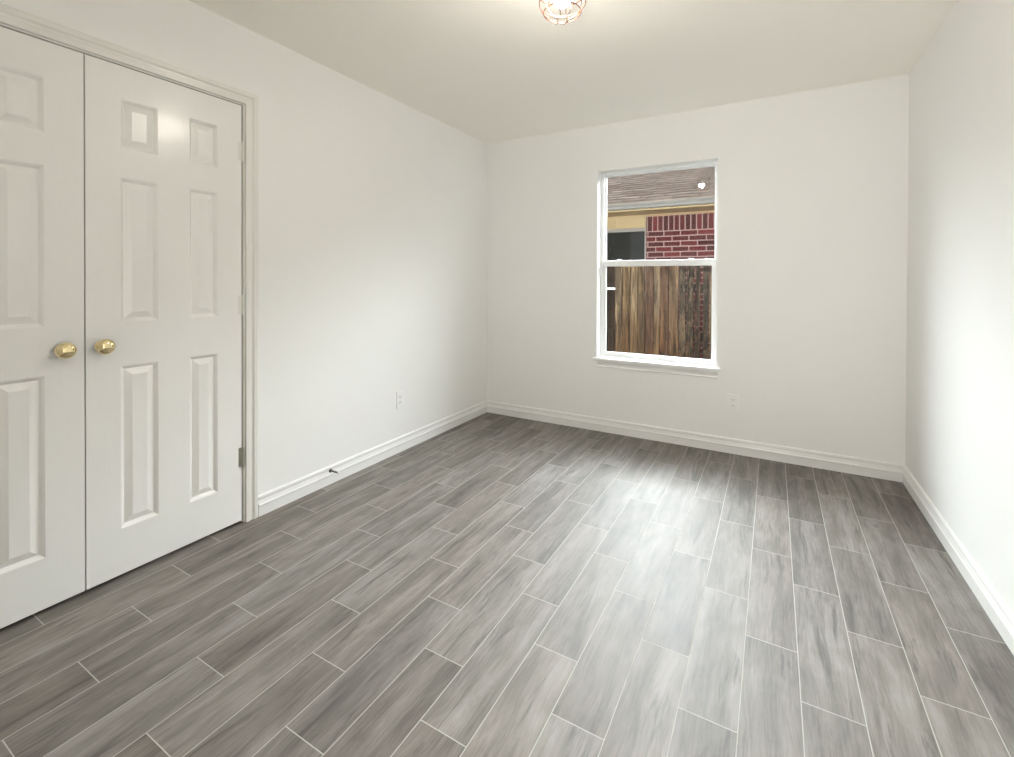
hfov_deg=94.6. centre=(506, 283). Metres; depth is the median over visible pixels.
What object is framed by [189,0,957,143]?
ceiling
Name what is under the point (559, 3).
ceiling light
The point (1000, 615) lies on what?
baseboard
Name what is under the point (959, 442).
wall
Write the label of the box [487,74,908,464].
wall
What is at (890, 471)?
baseboard
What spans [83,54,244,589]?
door
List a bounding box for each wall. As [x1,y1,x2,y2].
[0,0,486,494]
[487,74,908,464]
[905,0,1013,614]
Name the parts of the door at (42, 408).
knob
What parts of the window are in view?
sill, sash, sash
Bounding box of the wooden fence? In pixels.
[606,265,711,364]
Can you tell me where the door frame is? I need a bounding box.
[0,3,257,521]
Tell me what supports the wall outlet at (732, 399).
attached to the wall at (812, 207)
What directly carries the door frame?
attached to the wall at (372, 207)
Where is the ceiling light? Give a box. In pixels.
[539,0,585,24]
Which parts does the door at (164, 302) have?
knob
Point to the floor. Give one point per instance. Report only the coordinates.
(491, 585)
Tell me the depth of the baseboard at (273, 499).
2.92 m
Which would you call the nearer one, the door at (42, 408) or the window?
the door at (42, 408)
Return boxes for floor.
[0,412,1013,756]
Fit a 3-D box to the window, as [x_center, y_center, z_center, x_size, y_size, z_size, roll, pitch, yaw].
[1.134,-0.112,3.576,0.928,1.558,0.182,0,1,30]
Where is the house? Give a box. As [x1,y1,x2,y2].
[607,166,714,358]
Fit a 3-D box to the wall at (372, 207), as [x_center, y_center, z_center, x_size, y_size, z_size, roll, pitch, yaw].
[-1.178,-0.042,2.622,0.110,2.440,3.832,0,1,30]
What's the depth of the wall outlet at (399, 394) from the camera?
3.26 m
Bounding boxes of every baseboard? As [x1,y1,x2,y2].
[258,400,486,516]
[487,400,903,482]
[902,465,1013,655]
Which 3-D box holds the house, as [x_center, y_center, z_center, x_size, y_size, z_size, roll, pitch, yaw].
[4.536,-0.979,7.530,7.450,5.121,6.135,0,1,30]
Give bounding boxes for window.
[593,161,719,378]
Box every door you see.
[0,26,84,628]
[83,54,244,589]
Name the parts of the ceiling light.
bulb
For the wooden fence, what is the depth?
5.06 m
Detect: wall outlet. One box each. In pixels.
[396,390,403,408]
[727,393,738,411]

